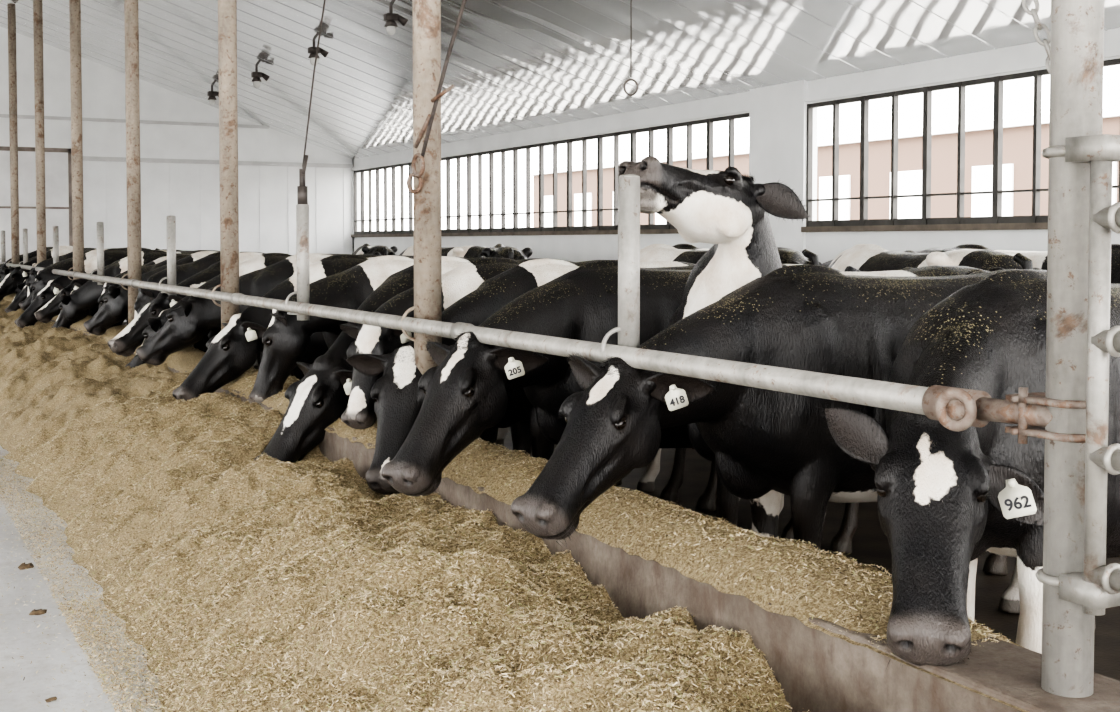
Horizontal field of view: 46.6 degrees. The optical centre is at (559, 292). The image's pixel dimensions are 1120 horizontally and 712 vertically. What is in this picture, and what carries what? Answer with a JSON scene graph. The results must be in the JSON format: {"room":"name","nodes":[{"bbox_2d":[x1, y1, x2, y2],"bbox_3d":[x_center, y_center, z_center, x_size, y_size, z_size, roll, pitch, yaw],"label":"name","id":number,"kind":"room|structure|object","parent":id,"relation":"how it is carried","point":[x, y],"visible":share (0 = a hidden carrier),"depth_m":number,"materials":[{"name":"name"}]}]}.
{"room":"farm building","nodes":[
{"label":"farm building","id":0,"kind":"room"},
{"bbox_2d":[0,446,161,711],"bbox_3d":[-7.963,1.226,7.413,11.320,0.120,32.500,-1,2,-28],"label":"floor","id":1,"kind":"structure","parent":0,"point":[22,697],"depth_m":4.77,"materials":[{"name":"concrete"}]},
{"bbox_2d":[18,562,56,702],"bbox_3d":[-2.155,1.248,5.134,0.390,0.031,4.046,-1,3,-31],"label":"clod","id":2,"kind":"object","parent":1,"relation":"on","point":[23,566],"visible":1,"depth_m":5.08,"materials":[{"name":"brown soil"}]},
{"bbox_2d":[0,293,1028,711],"bbox_3d":[-5.039,0.701,12.051,2.725,0.679,26.940,-1,2,-28],"label":"pile","id":3,"kind":"object","parent":1,"relation":"on","point":[265,584],"visible":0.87,"depth_m":4.31,"materials":[{"name":"plant"}]},
{"bbox_2d":[50,320,1119,711],"bbox_3d":[-3.570,0.801,11.458,0.300,0.580,29.500,-1,2,-28],"label":"curb","id":4,"kind":"object","parent":1,"relation":"on","point":[817,671],"depth_m":3.28,"materials":[{"name":"concrete"}]},
{"bbox_2d":[7,3,19,292],"bbox_3d":[-9.287,-2.387,22.018,0.197,4.980,0.128,-1,2,-28],"label":"post","id":5,"kind":"object","parent":4,"relation":"on","point":[11,8],"visible":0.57,"depth_m":21.98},
{"bbox_2d":[32,0,45,266],"bbox_3d":[-7.558,-2.263,18.795,0.197,4.980,0.128,-1,2,-28],"label":"post","id":6,"kind":"object","parent":4,"relation":"on","point":[37,4],"visible":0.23,"depth_m":18.76,"materials":[{"name":"grey metal"}]},
{"bbox_2d":[67,0,83,280],"bbox_3d":[-5.828,-2.139,15.572,0.197,4.980,0.128,-1,2,-28],"label":"post","id":7,"kind":"object","parent":4,"relation":"on","point":[74,5],"visible":0.81,"depth_m":15.55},
{"bbox_2d":[121,0,141,324],"bbox_3d":[-4.099,-2.016,12.349,0.197,4.980,0.128,-1,2,-28],"label":"post","id":8,"kind":"object","parent":4,"relation":"on","point":[131,14],"visible":0.74,"depth_m":12.34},
{"bbox_2d":[211,0,239,329],"bbox_3d":[-2.369,-1.892,9.126,0.197,4.980,0.128,-1,2,-28],"label":"post","id":9,"kind":"object","parent":4,"relation":"on","point":[227,9],"visible":0.79,"depth_m":9.13,"materials":[{"name":"beige metal"}]},
{"bbox_2d":[401,0,441,374],"bbox_3d":[-0.640,-1.768,5.902,0.197,4.980,0.128,-1,2,-28],"label":"post","id":10,"kind":"object","parent":4,"relation":"on","point":[426,13],"visible":0.77,"depth_m":5.92,"materials":[{"name":"beige metal"}]},
{"bbox_2d":[1041,0,1104,697],"bbox_3d":[1.081,-1.651,2.674,0.104,4.995,0.104,-1,2,-28],"label":"post","id":11,"kind":"object","parent":4,"relation":"on","point":[1077,26],"visible":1,"depth_m":2.70,"materials":[{"name":"grey metal"}]},
{"bbox_2d":[0,262,928,414],"bbox_3d":[-4.768,-0.150,13.532,0.080,0.080,24.050,-1,2,-28],"label":"rail","id":12,"kind":"object","parent":11,"relation":"attached to","point":[861,391],"visible":0.86,"depth_m":4.16,"materials":[{"name":"grey metal"}]},
{"bbox_2d":[1,230,5,261],"bbox_3d":[-10.177,-0.800,23.680,0.145,0.680,0.100,-1,2,-28],"label":"post","id":13,"kind":"object","parent":12,"relation":"on","point":[3,246],"visible":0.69,"depth_m":23.67,"materials":[{"name":"grey metal"}]},
{"bbox_2d":[18,228,27,265],"bbox_3d":[-8.447,-0.676,20.457,0.145,0.680,0.100,-1,2,-28],"label":"post","id":14,"kind":"object","parent":12,"relation":"on","point":[25,231],"visible":0.7,"depth_m":20.44,"materials":[{"name":"grey metal"}]},
{"bbox_2d":[51,226,58,264],"bbox_3d":[-6.718,-0.552,17.234,0.145,0.680,0.100,-1,2,-28],"label":"post","id":15,"kind":"object","parent":12,"relation":"on","point":[55,228],"visible":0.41,"depth_m":17.22,"materials":[{"name":"grey metal"}]},
{"bbox_2d":[90,222,104,284],"bbox_3d":[-4.988,-0.428,14.011,0.145,0.680,0.100,-1,2,-28],"label":"post","id":16,"kind":"object","parent":12,"relation":"on","point":[100,225],"visible":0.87,"depth_m":14.00,"materials":[{"name":"grey metal"}]},
{"bbox_2d":[159,215,176,294],"bbox_3d":[-3.259,-0.304,10.787,0.145,0.680,0.100,-1,2,-28],"label":"post","id":17,"kind":"object","parent":12,"relation":"on","point":[171,220],"visible":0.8,"depth_m":10.77,"materials":[{"name":"grey metal"}]},
{"bbox_2d":[285,204,309,320],"bbox_3d":[-1.529,-0.180,7.564,0.145,0.680,0.100,-1,2,-28],"label":"post","id":18,"kind":"object","parent":12,"relation":"on","point":[302,210],"visible":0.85,"depth_m":7.55,"materials":[{"name":"grey metal"}]},
{"bbox_2d":[297,155,307,203],"bbox_3d":[-1.498,-0.660,7.562,0.059,0.288,0.058,1,2,17],"label":"connector","id":19,"kind":"object","parent":18,"relation":"on","point":[302,190],"visible":1,"depth_m":7.55,"materials":[{"name":"metal"}]},
{"bbox_2d":[600,174,639,366],"bbox_3d":[0.201,-0.057,4.341,0.145,0.680,0.100,-1,2,-28],"label":"post","id":20,"kind":"object","parent":12,"relation":"on","point":[628,329],"visible":0.72,"depth_m":4.33,"materials":[{"name":"grey metal"}]},
{"bbox_2d":[922,385,1085,443],"bbox_3d":[0.990,0.260,2.859,0.158,0.120,0.419,-2,3,-42],"label":"fitting","id":21,"kind":"object","parent":12,"relation":"attached to","point":[956,409],"visible":0.69,"depth_m":2.84,"materials":[{"name":"metal"}]},
{"bbox_2d":[1022,0,1050,72],"bbox_3d":[0.967,-0.821,2.874,0.304,0.770,0.033,1,3,33],"label":"chain","id":22,"kind":"object","parent":11,"relation":"hanging from","point":[1033,12],"visible":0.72,"depth_m":2.83,"materials":[{"name":"silver metal"}]},
{"bbox_2d":[1035,134,1119,615],"bbox_3d":[1.794,0.214,1.393,0.153,0.965,3.191,-1,2,-28],"label":"metal gate","id":23,"kind":"object","parent":11,"relation":"attached to","point":[1097,588],"visible":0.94,"depth_m":2.60,"materials":[{"name":"grey metal"}]},
{"bbox_2d":[0,27,352,321],"bbox_3d":[-12.566,-2.631,23.352,18.700,6.566,0.215,-1,2,-28],"label":"wall","id":24,"kind":"structure","parent":0,"point":[267,195],"depth_m":25.86,"materials":[{"name":"white paint"}]},
{"bbox_2d":[0,146,72,261],"bbox_3d":[-11.360,-1.049,23.915,4.600,3.360,0.030,-1,2,-28],"label":"door","id":25,"kind":"structure","parent":24,"relation":"in","point":[58,165],"depth_m":24.64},
{"bbox_2d":[0,114,352,167],"bbox_3d":[-8.888,-1.399,25.217,10.200,3.960,0.070,-1,2,-28],"label":"trim","id":26,"kind":"structure","parent":24,"relation":"attached to","point":[85,158],"depth_m":25.85,"materials":[{"name":"white metal"}]},
{"bbox_2d":[0,0,1119,158],"bbox_3d":[-4.869,-3.752,8.942,18.700,3.260,32.805,-1,2,-28],"label":"ceiling","id":27,"kind":"structure","parent":0,"point":[514,65],"depth_m":16.82,"materials":[{"name":"white metal"}]},
{"bbox_2d":[207,85,218,105],"bbox_3d":[-6.378,-3.655,24.075,0.298,0.380,0.171,-1,2,-28],"label":"ceiling lamp","id":28,"kind":"object","parent":27,"relation":"hanging from","point":[211,94],"depth_m":24.00,"materials":[{"name":"black metal"}]},
{"bbox_2d":[251,65,269,87],"bbox_3d":[-4.922,-3.551,21.363,0.298,0.380,0.171,-1,2,-28],"label":"ceiling lamp","id":29,"kind":"object","parent":27,"relation":"hanging from","point":[256,75],"depth_m":21.30,"materials":[{"name":"black metal"}]},
{"bbox_2d":[302,0,325,168],"bbox_3d":[-1.261,-2.366,7.538,0.484,3.651,0.032,0,2,-10],"label":"hanging cord","id":30,"kind":"object","parent":27,"relation":"hanging from","point":[324,0],"visible":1,"depth_m":7.54,"materials":[{"name":"metal"}]},
{"bbox_2d":[308,39,328,65],"bbox_3d":[-3.467,-3.447,18.650,0.298,0.380,0.171,-1,2,-28],"label":"ceiling lamp","id":31,"kind":"object","parent":27,"relation":"hanging from","point":[311,50],"depth_m":18.58,"materials":[{"name":"black metal"}]},
{"bbox_2d":[384,4,407,35],"bbox_3d":[-2.011,-3.343,15.938,0.298,0.380,0.171,-1,2,-28],"label":"ceiling lamp","id":32,"kind":"object","parent":27,"relation":"hanging from","point":[390,18],"depth_m":15.87,"materials":[{"name":"black metal"}]},
{"bbox_2d":[431,84,454,102],"bbox_3d":[-0.502,-0.879,5.743,0.131,0.071,0.048,2,3,34],"label":"hook","id":33,"kind":"object","parent":27,"relation":"hanging from","point":[452,86],"depth_m":5.73,"materials":[{"name":"metal"}]},
{"bbox_2d":[419,0,466,159],"bbox_3d":[-0.072,-2.280,5.705,1.129,3.386,0.066,0,2,5],"label":"rope","id":34,"kind":"object","parent":27,"relation":"hanging from","point":[463,3],"visible":1,"depth_m":5.77,"materials":[{"name":"brown fabric"}]},
{"bbox_2d":[407,153,424,193],"bbox_3d":[-0.632,-0.536,5.846,0.101,0.178,0.048,2,3,34],"label":"chain","id":35,"kind":"object","parent":34,"relation":"hanging from","point":[415,173],"depth_m":5.85,"materials":[{"name":"metal"}]},
{"bbox_2d":[413,114,430,147],"bbox_3d":[-0.602,-0.723,5.818,0.100,0.143,0.048,2,3,34],"label":"hook","id":36,"kind":"object","parent":34,"relation":"hanging from","point":[426,122],"depth_m":5.81,"materials":[{"name":"metal"}]},
{"bbox_2d":[623,0,638,95],"bbox_3d":[0.326,-2.459,5.905,0.070,3.111,0.010,0,2,0],"label":"ring","id":37,"kind":"object","parent":27,"relation":"hanging from","point":[630,79],"visible":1,"depth_m":5.96,"materials":[{"name":"grey metal"}]},
{"bbox_2d":[122,322,1119,680],"bbox_3d":[0.259,1.127,11.821,6.820,0.060,32.500,-1,2,-28],"label":"floor","id":38,"kind":"structure","parent":0,"point":[870,545],"depth_m":6.73,"materials":[{"name":"black concrete"}]},
{"bbox_2d":[0,256,36,282],"bbox_3d":[-8.161,-0.028,21.933,2.869,1.484,0.725,-1,2,-20],"label":"cow","id":39,"kind":"object","parent":38,"relation":"on","point":[6,271],"visible":0.05,"depth_m":21.53},
{"bbox_2d":[11,279,26,302],"bbox_3d":[-7.234,0.044,20.448,2.729,1.454,0.708,-1,2,-23],"label":"cow","id":40,"kind":"object","parent":38,"relation":"on","point":[19,288],"visible":0.02,"depth_m":19.98},
{"bbox_2d":[4,285,90,315],"bbox_3d":[-6.854,0.072,19.614,2.827,1.463,0.667,-1,2,-28],"label":"cow","id":41,"kind":"object","parent":38,"relation":"on","point":[14,306],"visible":0.07,"depth_m":18.93},
{"bbox_2d":[0,247,126,324],"bbox_3d":[-8.498,-0.056,22.726,2.498,1.477,0.641,-1,2,-22],"label":"cow","id":42,"kind":"object","parent":38,"relation":"on","point":[34,253],"visible":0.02,"depth_m":22.32},
{"bbox_2d":[0,246,159,300],"bbox_3d":[-7.768,-0.005,20.953,0.692,1.515,2.954,2,3,44],"label":"cow","id":43,"kind":"object","parent":38,"relation":"on","point":[8,286],"visible":0.11,"depth_m":20.09},
{"bbox_2d":[34,257,127,325],"bbox_3d":[-4.973,0.232,15.986,2.772,1.422,0.650,-1,2,-23],"label":"cow","id":44,"kind":"object","parent":38,"relation":"on","point":[45,314],"visible":0.1,"depth_m":15.40},
{"bbox_2d":[26,248,182,314],"bbox_3d":[-6.436,0.093,18.871,2.495,1.476,0.640,-1,2,-17],"label":"cow","id":45,"kind":"object","parent":38,"relation":"on","point":[48,262],"visible":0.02,"depth_m":18.53},
{"bbox_2d":[19,292,193,346],"bbox_3d":[-6.111,0.150,18.206,2.734,1.414,0.691,-1,2,-20],"label":"cow","id":46,"kind":"object","parent":38,"relation":"on","point":[24,305],"visible":0.02,"depth_m":17.91},
{"bbox_2d":[30,249,184,315],"bbox_3d":[-5.763,0.147,17.436,2.576,1.480,0.643,-1,2,-25],"label":"cow","id":47,"kind":"object","parent":38,"relation":"on","point":[44,276],"visible":0.12,"depth_m":16.86},
{"bbox_2d":[14,248,219,327],"bbox_3d":[-5.478,0.170,16.713,2.880,1.490,0.679,-1,3,-32],"label":"cow","id":48,"kind":"object","parent":38,"relation":"on","point":[27,318],"visible":0.12,"depth_m":16.14},
{"bbox_2d":[98,256,166,309],"bbox_3d":[-4.045,0.288,14.627,2.459,1.413,0.614,-2,3,-40],"label":"cow","id":49,"kind":"object","parent":38,"relation":"on","point":[106,285],"visible":0.04,"depth_m":13.86},
{"bbox_2d":[107,255,188,328],"bbox_3d":[-3.570,0.318,13.725,2.402,1.420,0.616,-1,2,-24],"label":"cow","id":50,"kind":"object","parent":38,"relation":"on","point":[145,269],"visible":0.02,"depth_m":13.35},
{"bbox_2d":[51,250,264,368],"bbox_3d":[-4.542,0.232,15.257,2.774,1.478,0.720,-1,2,-17],"label":"cow","id":51,"kind":"object","parent":38,"relation":"on","point":[74,307],"visible":0.18,"depth_m":14.88},
{"bbox_2d":[84,251,324,351],"bbox_3d":[-3.325,0.317,13.029,2.851,1.476,0.726,0,2,-9],"label":"cow","id":52,"kind":"object","parent":38,"relation":"on","point":[114,309],"visible":0.12,"depth_m":12.82},
{"bbox_2d":[134,252,350,340],"bbox_3d":[-2.799,0.349,12.342,2.475,1.464,0.635,-1,3,-31],"label":"cow","id":53,"kind":"object","parent":38,"relation":"on","point":[184,271],"visible":0.09,"depth_m":11.83},
{"bbox_2d":[108,252,384,356],"bbox_3d":[-2.540,0.379,11.443,2.880,1.477,0.675,-2,3,-36],"label":"cow","id":54,"kind":"object","parent":38,"relation":"on","point":[126,342],"visible":0.14,"depth_m":10.68},
{"bbox_2d":[125,253,413,369],"bbox_3d":[-2.161,0.402,10.841,2.772,1.477,0.719,-1,2,-20],"label":"cow","id":55,"kind":"object","parent":38,"relation":"on","point":[261,261],"visible":0.09,"depth_m":10.46},
{"bbox_2d":[136,254,466,379],"bbox_3d":[-1.770,0.433,10.031,2.856,1.477,0.722,-1,2,-18],"label":"cow","id":56,"kind":"object","parent":38,"relation":"on","point":[187,324],"visible":0.16,"depth_m":9.68},
{"bbox_2d":[172,254,514,445],"bbox_3d":[-1.323,0.465,9.199,2.855,1.477,0.674,-1,3,-33],"label":"cow","id":57,"kind":"object","parent":38,"relation":"on","point":[230,353],"visible":0.16,"depth_m":8.52},
{"bbox_2d":[352,243,397,255],"bbox_3d":[-3.035,0.001,20.320,0.720,1.551,2.992,-1,2,-23],"label":"cow","id":58,"kind":"object","parent":38,"relation":"on","point":[367,249],"visible":0.19,"depth_m":19.25},
{"bbox_2d":[249,255,574,451],"bbox_3d":[-0.783,0.494,8.505,2.560,1.471,0.647,-1,3,-34],"label":"cow","id":59,"kind":"object","parent":38,"relation":"on","point":[286,339],"visible":0.2,"depth_m":7.84},
{"bbox_2d":[400,245,490,257],"bbox_3d":[-1.729,0.104,17.635,0.758,1.551,2.998,-1,3,-33],"label":"cow","id":60,"kind":"object","parent":38,"relation":"on","point":[463,251],"visible":0.07,"depth_m":16.70},
{"bbox_2d":[254,256,660,491],"bbox_3d":[-0.494,0.526,7.613,2.921,1.479,0.800,-2,3,-41],"label":"cow","id":61,"kind":"object","parent":38,"relation":"on","point":[321,396],"visible":0.15,"depth_m":6.75},
{"bbox_2d":[482,244,532,259],"bbox_3d":[-0.610,0.219,14.642,0.755,1.551,2.911,0,2,2],"label":"cow","id":62,"kind":"object","parent":38,"relation":"on","point":[498,251],"visible":0.18,"depth_m":13.52},
{"bbox_2d":[340,258,716,510],"bbox_3d":[-0.072,0.542,7.196,2.588,1.479,0.627,-1,3,-32],"label":"cow","id":63,"kind":"object","parent":38,"relation":"on","point":[359,413],"visible":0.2,"depth_m":6.67},
{"bbox_2d":[342,258,783,519],"bbox_3d":[0.163,0.562,6.624,2.714,1.488,0.631,-1,3,-34],"label":"cow","id":64,"kind":"object","parent":38,"relation":"on","point":[396,395],"visible":0.23,"depth_m":6.13},
{"bbox_2d":[381,260,860,553],"bbox_3d":[0.391,0.588,5.977,2.924,1.486,0.733,-2,3,-40],"label":"cow","id":65,"kind":"object","parent":38,"relation":"on","point":[468,387],"visible":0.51,"depth_m":5.43},
{"bbox_2d":[640,244,822,265],"bbox_3d":[1.013,0.386,10.295,0.673,1.551,2.699,-2,3,-43],"label":"cow","id":66,"kind":"object","parent":38,"relation":"on","point":[654,252],"visible":0.09,"depth_m":10.11},
{"bbox_2d":[672,244,810,260],"bbox_3d":[1.245,0.319,12.056,0.707,1.551,2.997,-2,3,-42],"label":"cow","id":67,"kind":"object","parent":38,"relation":"on","point":[677,246],"visible":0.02,"depth_m":12.05},
{"bbox_2d":[511,264,1095,630],"bbox_3d":[1.048,0.633,4.801,2.884,1.486,0.622,-1,3,-30],"label":"cow","id":68,"kind":"object","parent":38,"relation":"on","point":[766,444],"visible":0.56,"depth_m":4.43},
{"bbox_2d":[614,156,1007,574],"bbox_3d":[1.132,0.411,5.612,2.660,1.866,0.806,-2,3,-44],"label":"cow","id":69,"kind":"object","parent":38,"relation":"on","point":[725,209],"visible":0.3,"depth_m":4.90},
{"bbox_2d":[822,244,956,266],"bbox_3d":[2.333,0.419,9.429,0.673,1.551,2.699,-1,2,-17],"label":"cow","id":70,"kind":"object","parent":38,"relation":"on","point":[828,263],"visible":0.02,"depth_m":8.67},
{"bbox_2d":[829,244,1041,271],"bbox_3d":[2.070,0.471,8.073,0.761,1.550,2.992,0,2,-7],"label":"cow","id":71,"kind":"object","parent":38,"relation":"on","point":[865,257],"visible":0.08,"depth_m":7.34},
{"bbox_2d":[819,269,1119,668],"bbox_3d":[1.593,0.665,3.954,2.676,1.487,0.710,-2,3,-42],"label":"cow","id":72,"kind":"object","parent":38,"relation":"on","point":[947,498],"visible":0.69,"depth_m":3.29},
{"bbox_2d":[951,244,1047,269],"bbox_3d":[3.167,0.410,9.684,0.722,1.551,2.988,-2,3,-37],"label":"cow","id":73,"kind":"object","parent":38,"relation":"on","point":[1039,258],"visible":0.03,"depth_m":9.24},
{"bbox_2d":[1111,244,1119,283],"bbox_3d":[3.419,0.493,7.509,0.775,1.550,2.909,-1,2,-15],"label":"cow","id":74,"kind":"object","parent":38,"relation":"on","point":[1115,248],"visible":0.02,"depth_m":7.44},
{"bbox_2d":[352,28,1119,262],"bbox_3d":[3.289,-0.716,13.433,0.190,3.500,32.600,-1,2,-28],"label":"wall","id":75,"kind":"structure","parent":0,"point":[777,113],"depth_m":14.62,"materials":[{"name":"white paint"}]},
{"bbox_2d":[351,229,678,236],"bbox_3d":[-1.081,-0.973,21.411,0.090,0.060,14.000,-1,2,-28],"label":"trim","id":76,"kind":"structure","parent":75,"relation":"attached to","point":[643,231],"depth_m":19.94,"materials":[{"name":"grey metal"}]},
{"bbox_2d":[354,113,748,234],"bbox_3d":[-1.028,-1.678,21.406,0.065,1.360,14.050,-1,2,-28],"label":"window","id":77,"kind":"structure","parent":75,"relation":"in","point":[709,132],"depth_m":20.38,"materials":[{"name":"metal"}]},
{"bbox_2d":[351,49,1119,169],"bbox_3d":[3.251,-2.087,13.303,0.030,0.050,32.500,-1,2,-28],"label":"trim","id":78,"kind":"structure","parent":75,"relation":"attached to","point":[1111,53],"depth_m":14.16,"materials":[{"name":"white metal"}]},
{"bbox_2d":[801,222,1047,231],"bbox_3d":[6.338,-0.442,7.585,0.090,0.060,15.400,-1,2,-28],"label":"trim","id":79,"kind":"structure","parent":75,"relation":"attached to","point":[989,226],"depth_m":12.58,"materials":[{"name":"grey metal"}]},
{"bbox_2d":[806,58,1119,226],"bbox_3d":[6.388,-1.147,7.585,0.065,1.360,15.462,-1,2,-28],"label":"window","id":80,"kind":"structure","parent":75,"relation":"in","point":[998,81],"depth_m":12.74,"materials":[{"name":"metal"}]},
{"label":"outside","id":81,"kind":"structure","parent":0,"visible":0},
{"bbox_3d":[3.450,0.361,35.930,200.000,0.220,220.000,-1,2,-28],"label":"ground","id":82,"kind":"structure","parent":81,"visible":0},
{"bbox_2d":[530,106,1119,226],"bbox_3d":[12.563,-2.156,37.885,8.400,4.700,43.400,-1,2,-28],"label":"brick building","id":83,"kind":"structure","parent":82,"relation":"on","point":[1017,169],"depth_m":35.12,"materials":[{"name":"brick"}]}
]}

